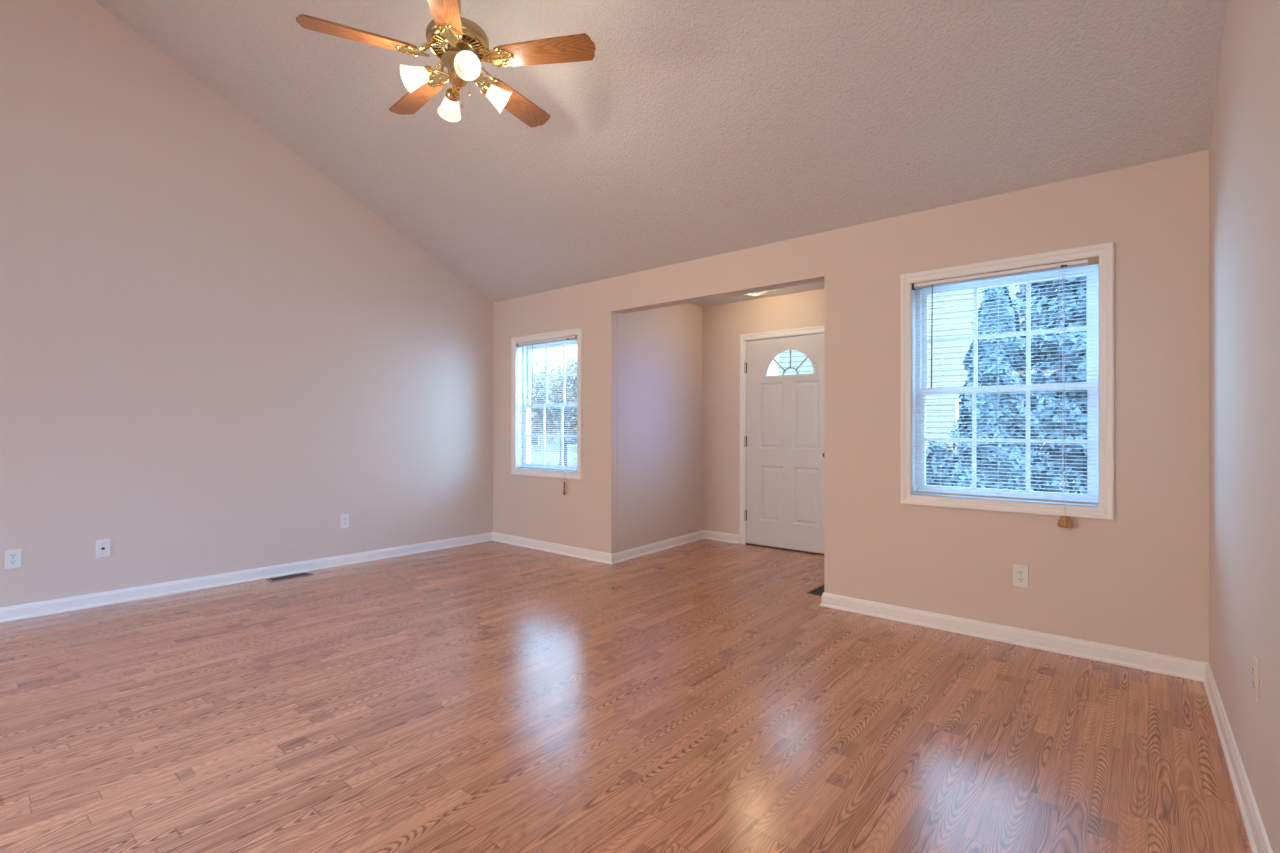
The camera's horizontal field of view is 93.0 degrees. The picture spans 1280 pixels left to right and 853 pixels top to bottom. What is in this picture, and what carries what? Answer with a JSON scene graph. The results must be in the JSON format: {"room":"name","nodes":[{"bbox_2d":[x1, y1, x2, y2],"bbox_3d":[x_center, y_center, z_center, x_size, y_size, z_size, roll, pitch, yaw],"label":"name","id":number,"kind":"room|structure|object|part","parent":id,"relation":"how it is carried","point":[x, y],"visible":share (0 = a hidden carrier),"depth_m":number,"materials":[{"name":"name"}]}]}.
{"room":"empty living room","nodes":[
{"label":"empty living room","id":0,"kind":"room"},
{"bbox_2d":[0,0,492,607],"bbox_3d":[-3.891,-1.129,3.670,0.140,4.598,7.107,0,0,42],"label":"wall","id":1,"kind":"structure","parent":0,"point":[214,355],"depth_m":4.34,"materials":[{"name":"paint"}]},
{"bbox_2d":[5,548,20,568],"bbox_3d":[-3.791,0.800,3.670,0.009,0.115,0.070,0,0,41],"label":"wall outlet","id":2,"kind":"object","parent":1,"relation":"attached to","point":[13,556],"visible":1,"depth_m":3.67,"materials":[{"name":"white plastic"}]},
{"bbox_2d":[9,560,16,564],"bbox_3d":[-3.789,0.820,3.668,0.003,0.027,0.034,0,0,42],"label":"receptacle","id":3,"kind":"object","parent":2,"relation":"attached to","point":[11,562],"depth_m":3.67,"materials":[{"name":"plastic"}]},
{"bbox_2d":[9,553,16,557],"bbox_3d":[-3.789,0.780,3.668,0.003,0.027,0.034,0,0,42],"label":"receptacle","id":4,"kind":"object","parent":2,"relation":"attached to","point":[11,555],"depth_m":3.67,"materials":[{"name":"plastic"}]},
{"bbox_2d":[96,539,109,557],"bbox_3d":[-3.515,0.800,3.974,0.018,0.115,0.070,0,0,42],"label":"cable jack","id":5,"kind":"object","parent":1,"relation":"attached to","point":[102,546],"visible":1,"depth_m":3.97,"materials":[{"name":"white plastic"}]},
{"bbox_2d":[0,532,492,622],"bbox_3d":[-3.829,1.127,3.617,0.022,0.086,7.003,0,0,42],"label":"baseboard","id":6,"kind":"structure","parent":1,"relation":"attached to","point":[35,609],"depth_m":4.43,"materials":[{"name":"white paint"}]},
{"bbox_2d":[340,514,348,527],"bbox_3d":[-2.496,0.800,5.128,0.009,0.115,0.070,0,0,41],"label":"wall outlet","id":7,"kind":"object","parent":1,"relation":"attached to","point":[344,519],"visible":1,"depth_m":5.13,"materials":[{"name":"white plastic"}]},
{"bbox_2d":[0,539,1251,852],"bbox_3d":[-1.275,1.230,2.323,6.400,0.120,8.900,0,0,40],"label":"floor","id":8,"kind":"structure","parent":0,"point":[491,696],"depth_m":2.42,"materials":[{"name":"brown wood"}]},
{"bbox_2d":[266,572,313,581],"bbox_3d":[-2.720,1.167,4.716,0.125,0.005,0.300,0,0,42],"label":"floor vent","id":9,"kind":"object","parent":8,"relation":"in","point":[303,574],"visible":1,"depth_m":4.71,"materials":[{"name":"plastic"}]},
{"bbox_2d":[807,585,823,595],"bbox_3d":[1.317,1.167,4.339,0.120,0.005,0.300,0,0,40],"label":"floor vent","id":10,"kind":"object","parent":8,"relation":"in","point":[819,590],"visible":0.41,"depth_m":4.30,"materials":[{"name":"plastic"}]},
{"bbox_2d":[617,303,701,552],"bbox_3d":[0.183,-0.090,5.832,0.123,2.520,1.418,0,0,37],"label":"wall","id":11,"kind":"structure","parent":0,"point":[662,347],"depth_m":5.74,"materials":[{"name":"paint"}]},
{"bbox_2d":[612,530,702,563],"bbox_3d":[0.207,1.127,5.752,0.022,0.086,1.505,0,0,37],"label":"baseboard","id":12,"kind":"structure","parent":11,"relation":"attached to","point":[636,552],"depth_m":5.67,"materials":[{"name":"white paint"}]},
{"bbox_2d":[95,0,1226,302],"bbox_3d":[-1.699,-2.354,1.810,6.090,2.188,7.070,0,0,40],"label":"ceiling","id":13,"kind":"structure","parent":0,"point":[693,129],"depth_m":3.43,"materials":[{"name":"white paint"}]},
{"bbox_2d":[296,0,595,127],"bbox_3d":[-0.872,-1.944,2.887,1.244,0.846,1.262,0,0,40],"label":"ceiling fan","id":14,"kind":"object","parent":13,"relation":"hanging from","point":[460,44],"visible":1,"depth_m":2.78,"materials":[{"name":"brown wood"}]},
{"bbox_3d":[-1.234,-1.714,2.662,0.477,0.010,0.140,0,13,-26],"label":"fan blade","id":15,"kind":"part","parent":14,"relation":"part of","materials":[{"name":"brown wood"}]},
{"bbox_3d":[-1.032,-1.583,2.769,0.119,0.126,0.136,0,0,40],"label":"lamp shade","id":16,"kind":"part","parent":14,"relation":"part of","materials":[{"name":"white glass"}]},
{"bbox_3d":[-1.150,-1.714,3.152,0.140,0.010,0.477,-17,12,-43],"label":"fan blade","id":17,"kind":"part","parent":14,"relation":"part of","materials":[{"name":"brown wood"}]},
{"bbox_3d":[-0.937,-1.620,2.807,0.129,0.068,0.068,0,0,-27],"label":"light arm","id":18,"kind":"part","parent":14,"relation":"part of","materials":[{"name":"gold metal"}]},
{"bbox_3d":[-0.794,-1.714,2.430,0.140,0.010,0.477,13,-2,-8],"label":"fan blade","id":19,"kind":"part","parent":14,"relation":"part of","materials":[{"name":"brown wood"}]},
{"bbox_3d":[-0.935,-1.583,3.026,0.136,0.126,0.119,0,0,40],"label":"lamp shade","id":20,"kind":"part","parent":14,"relation":"part of","materials":[{"name":"white glass"}]},
{"bbox_3d":[-0.897,-1.620,2.932,0.068,0.068,0.129,0,0,-27],"label":"light arm","id":21,"kind":"part","parent":14,"relation":"part of","materials":[{"name":"gold metal"}]},
{"bbox_2d":[433,34,480,57],"bbox_3d":[-0.855,-1.778,2.849,0.236,0.001,0.236,0,0,40],"label":"vent","id":22,"kind":"object","parent":14,"relation":"attached to","point":[471,42],"depth_m":2.81,"materials":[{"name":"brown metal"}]},
{"bbox_2d":[427,28,486,61],"bbox_3d":[-0.855,-1.777,2.849,0.272,0.024,0.272,0,0,40],"label":"grille","id":23,"kind":"object","parent":14,"relation":"attached to","point":[474,40],"depth_m":2.80,"materials":[{"name":"gold metal"}]},
{"bbox_3d":[-0.813,-1.620,2.766,0.068,0.068,0.129,0,0,-27],"label":"light arm","id":24,"kind":"part","parent":14,"relation":"part of","materials":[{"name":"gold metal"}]},
{"bbox_3d":[-0.779,-1.597,2.693,0.075,0.060,0.055,0,0,40],"label":"bulb","id":25,"kind":"part","parent":14,"relation":"part of","materials":[{"name":"white glass"}]},
{"bbox_3d":[-0.775,-1.583,2.671,0.136,0.126,0.119,0,0,40],"label":"lamp shade","id":26,"kind":"part","parent":14,"relation":"part of","materials":[{"name":"white glass"}]},
{"bbox_3d":[-0.772,-1.620,2.891,0.129,0.068,0.068,0,0,-27],"label":"light arm","id":27,"kind":"part","parent":14,"relation":"part of","materials":[{"name":"gold metal"}]},
{"bbox_3d":[-0.677,-1.583,2.929,0.119,0.126,0.136,0,0,40],"label":"lamp shade","id":28,"kind":"part","parent":14,"relation":"part of","materials":[{"name":"white glass"}]},
{"bbox_3d":[-0.658,-1.714,3.224,0.140,0.010,0.477,-14,-6,27],"label":"fan blade","id":29,"kind":"part","parent":14,"relation":"part of","materials":[{"name":"brown wood"}]},
{"bbox_3d":[-0.437,-1.714,2.777,0.477,0.010,0.140,0,-12,10],"label":"fan blade","id":30,"kind":"part","parent":14,"relation":"part of","materials":[{"name":"brown wood"}]},
{"bbox_2d":[690,282,823,306],"bbox_3d":[1.008,-1.310,5.254,2.200,0.120,1.474,0,0,40],"label":"ceiling","id":31,"kind":"structure","parent":0,"point":[820,285],"depth_m":5.79,"materials":[{"name":"white paint"}]},
{"bbox_2d":[745,291,766,298],"bbox_3d":[1.020,-1.192,5.384,0.256,0.116,0.256,0,0,40],"label":"ceiling lamp","id":32,"kind":"object","parent":31,"relation":"attached to","point":[755,294],"visible":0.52,"depth_m":5.36,"materials":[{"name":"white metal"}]},
{"bbox_3d":[1.020,-1.197,5.384,0.256,0.067,0.256,0,0,40],"label":"lamp shade","id":33,"kind":"part","parent":32,"relation":"part of","materials":[{"name":"white glass"}]},
{"bbox_2d":[702,289,823,534],"bbox_3d":[1.443,-0.090,5.773,2.200,2.520,0.120,0,0,40],"label":"wall","id":34,"kind":"structure","parent":0,"point":[723,325],"depth_m":6.17,"materials":[{"name":"paint"}]},
{"bbox_2d":[703,530,739,543],"bbox_3d":[0.820,1.127,6.203,0.451,0.086,0.022,0,0,40],"label":"baseboard","id":35,"kind":"structure","parent":34,"relation":"attached to","point":[710,535],"depth_m":6.19,"materials":[{"name":"white paint"}]},
{"bbox_2d":[740,326,823,554],"bbox_3d":[1.411,0.127,5.750,1.034,2.086,0.156,0,0,40],"label":"door","id":36,"kind":"structure","parent":34,"relation":"in","point":[782,416],"depth_m":5.79,"materials":[{"name":"white paint"}]},
{"bbox_2d":[493,150,1208,662],"bbox_3d":[0.594,-0.150,4.566,5.980,2.640,0.140,0,0,40],"label":"wall","id":37,"kind":"structure","parent":0,"point":[1138,579],"depth_m":3.38,"materials":[{"name":"paint"}]},
{"bbox_2d":[511,328,582,479],"bbox_3d":[-0.843,-0.201,5.771,0.988,1.358,0.182,0,0,40],"label":"window","id":38,"kind":"structure","parent":37,"relation":"in","point":[516,352],"depth_m":5.89,"materials":[{"name":"white paint"}]},
{"bbox_2d":[517,335,576,494],"bbox_3d":[-0.888,-0.098,5.717,0.866,1.442,0.088,0,0,40],"label":"mini blind","id":39,"kind":"object","parent":38,"relation":"attached to","point":[571,337],"visible":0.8,"depth_m":5.74,"materials":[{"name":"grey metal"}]},
{"bbox_3d":[-1.089,-0.196,5.923,0.002,1.188,0.029,0,0,40],"label":"ladder cord","id":40,"kind":"part","parent":39,"relation":"part of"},
{"bbox_3d":[-0.870,0.403,5.738,0.850,0.011,0.027,0,0,40],"label":"rail","id":41,"kind":"part","parent":39,"relation":"part of","materials":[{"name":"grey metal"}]},
{"bbox_3d":[-0.678,-0.151,5.525,0.025,1.298,0.036,0,0,40],"label":"lift cord","id":42,"kind":"part","parent":39,"relation":"part of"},
{"bbox_3d":[-0.828,0.092,5.788,0.832,0.624,0.028,0,0,40],"label":"sash","id":43,"kind":"part","parent":38,"relation":"part of","materials":[{"name":"white plastic"}]},
{"bbox_3d":[-0.809,-0.489,5.811,0.820,0.614,0.028,0,0,40],"label":"sash","id":44,"kind":"part","parent":38,"relation":"part of","materials":[{"name":"white plastic"}]},
{"bbox_2d":[493,532,611,563],"bbox_3d":[-0.876,1.127,5.694,1.678,0.086,0.022,0,0,40],"label":"baseboard","id":45,"kind":"structure","parent":37,"relation":"attached to","point":[582,553],"depth_m":5.61,"materials":[{"name":"white paint"}]},
{"bbox_2d":[900,242,1113,519],"bbox_3d":[2.004,-0.224,3.382,1.012,1.377,0.182,0,0,40],"label":"window","id":46,"kind":"structure","parent":37,"relation":"in","point":[1103,352],"depth_m":3.31,"materials":[{"name":"white paint"}]},
{"bbox_2d":[912,257,1098,527],"bbox_3d":[1.951,-0.167,3.320,0.890,1.368,0.112,0,0,40],"label":"mini blind","id":47,"kind":"object","parent":46,"relation":"attached to","point":[1065,521],"visible":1,"depth_m":3.30,"materials":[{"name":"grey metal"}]},
{"bbox_3d":[1.977,-0.218,3.350,0.002,1.207,0.029,0,0,40],"label":"ladder cord","id":48,"kind":"part","parent":47,"relation":"part of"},
{"bbox_3d":[1.977,0.390,3.350,0.874,0.011,0.027,0,0,40],"label":"rail","id":49,"kind":"part","parent":47,"relation":"part of","materials":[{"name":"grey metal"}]},
{"bbox_3d":[2.156,0.487,3.110,0.031,0.061,0.029,0,0,40],"label":"cord knob","id":50,"kind":"part","parent":47,"relation":"part of","materials":[{"name":"brown wood"}]},
{"bbox_3d":[2.202,-0.218,3.161,0.002,1.207,0.029,0,0,40],"label":"ladder cord","id":51,"kind":"part","parent":47,"relation":"part of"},
{"bbox_3d":[2.178,-0.187,3.129,0.034,1.290,0.036,0,0,40],"label":"lift cord","id":52,"kind":"part","parent":47,"relation":"part of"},
{"bbox_3d":[2.162,0.486,3.089,0.029,0.060,0.029,0,0,40],"label":"cord knob","id":53,"kind":"part","parent":47,"relation":"part of","materials":[{"name":"brown wood"}]},
{"bbox_3d":[2.183,0.487,3.087,0.031,0.061,0.029,0,0,40],"label":"cord knob","id":54,"kind":"part","parent":47,"relation":"part of","materials":[{"name":"brown wood"}]},
{"bbox_3d":[2.019,0.081,3.400,0.856,0.621,0.028,0,0,40],"label":"sash","id":55,"kind":"part","parent":46,"relation":"part of","materials":[{"name":"white plastic"}]},
{"bbox_3d":[2.038,-0.510,3.423,0.844,0.636,0.028,0,0,40],"label":"sash","id":56,"kind":"part","parent":46,"relation":"part of","materials":[{"name":"white plastic"}]},
{"bbox_2d":[820,593,1206,681],"bbox_3d":[1.891,1.127,3.372,1.857,0.086,0.022,0,0,40],"label":"baseboard","id":57,"kind":"structure","parent":37,"relation":"attached to","point":[1117,655],"depth_m":3.22,"materials":[{"name":"white paint"}]},
{"bbox_2d":[1013,564,1027,587],"bbox_3d":[2.041,0.802,3.255,0.070,0.115,0.009,0,0,40],"label":"wall outlet","id":58,"kind":"object","parent":37,"relation":"attached to","point":[1020,572],"visible":1,"depth_m":3.25,"materials":[{"name":"white plastic"}]},
{"bbox_2d":[1017,577,1023,582],"bbox_3d":[2.039,0.822,3.253,0.034,0.027,0.003,0,0,40],"label":"receptacle","id":59,"kind":"object","parent":58,"relation":"attached to","point":[1019,579],"depth_m":3.25,"materials":[{"name":"plastic"}]},
{"bbox_2d":[1017,570,1023,574],"bbox_3d":[2.039,0.782,3.253,0.034,0.027,0.003,0,0,40],"label":"receptacle","id":60,"kind":"object","parent":58,"relation":"attached to","point":[1019,572],"depth_m":3.25,"materials":[{"name":"plastic"}]},
{"bbox_2d":[1209,0,1279,852],"bbox_3d":[0.466,-1.129,0.014,0.140,4.598,7.104,0,0,39],"label":"wall","id":61,"kind":"structure","parent":0,"point":[1244,148],"depth_m":1.91,"materials":[{"name":"paint"}]},
{"bbox_2d":[1203,663,1272,852],"bbox_3d":[0.404,1.127,0.066,0.022,0.086,7.001,0,0,39],"label":"baseboard","id":62,"kind":"structure","parent":61,"relation":"attached to","point":[1258,839],"depth_m":1.96,"materials":[{"name":"white paint"}]},
{"bbox_2d":[1252,654,1258,701],"bbox_3d":[1.759,0.718,1.735,0.009,0.115,0.070,0,0,39],"label":"wall outlet","id":63,"kind":"object","parent":61,"relation":"attached to","point":[1255,662],"visible":1,"depth_m":1.72,"materials":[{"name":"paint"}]},
{"label":"outside","id":64,"kind":"structure","parent":0,"visible":0},
{"bbox_2d":[531,451,1076,492],"bbox_3d":[13.556,1.720,24.198,60.000,0.200,43.120,0,0,40],"label":"ground","id":65,"kind":"structure","parent":64,"point":[538,454],"depth_m":30.73,"materials":[{"name":"white snow"}]},
{"bbox_2d":[531,355,576,464],"bbox_3d":[-2.966,-0.889,24.346,5.805,5.026,4.443,0,0,-38],"label":"leafy tree","id":66,"kind":"object","parent":65,"relation":"on","point":[551,417],"visible":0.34,"depth_m":23.84,"materials":[{"name":"green plant"}]},
{"bbox_2d":[531,410,576,450],"bbox_3d":[-4.470,0.350,43.054,9.600,3.740,6.800,0,0,0],"label":"house","id":67,"kind":"structure","parent":65,"relation":"on","point":[557,439],"depth_m":40.04,"materials":[{"name":"beige"}]},
{"bbox_3d":[-7.170,0.570,40.024,0.900,1.300,0.001,0,0,0],"label":"pane","id":68,"kind":"part","parent":67,"relation":"part of","materials":[{"name":"clear glass"}]},
{"bbox_3d":[-4.470,0.570,40.024,0.900,1.300,0.001,0,0,0],"label":"pane","id":69,"kind":"part","parent":67,"relation":"part of","materials":[{"name":"clear glass"}]},
{"bbox_2d":[778,284,1034,461],"bbox_3d":[9.016,-2.400,20.215,7.600,8.040,6.800,0,0,32],"label":"sky","id":70,"kind":"structure","parent":65,"relation":"on","point":[797,357],"depth_m":16.97,"materials":[{"name":"beige"}]},
{"bbox_3d":[9.188,-0.030,16.528,1.060,1.460,0.030,0,0,32],"label":"window trim","id":71,"kind":"part","parent":70,"relation":"part of","materials":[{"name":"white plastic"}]},
{"bbox_2d":[926,441,956,485],"bbox_3d":[4.541,0.898,9.249,0.688,1.446,0.684,0,0,40],"label":"shrub","id":72,"kind":"object","parent":65,"relation":"on","point":[939,446],"visible":0.29,"depth_m":9.09,"materials":[{"name":"green plant"}]},
{"bbox_2d":[946,285,1055,490],"bbox_3d":[4.548,-0.187,7.712,1.300,3.613,1.342,0,0,-12],"label":"conifer tree","id":73,"kind":"object","parent":65,"relation":"on","point":[1003,339],"visible":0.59,"depth_m":7.47,"materials":[{"name":"green plant"}]},
{"bbox_2d":[1012,275,1086,493],"bbox_3d":[6.505,-2.419,8.903,2.552,8.079,2.558,0,0,-3],"label":"conifer tree","id":74,"kind":"object","parent":65,"relation":"on","point":[1082,371],"visible":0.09,"depth_m":8.46,"materials":[{"name":"green plant"}]}
]}

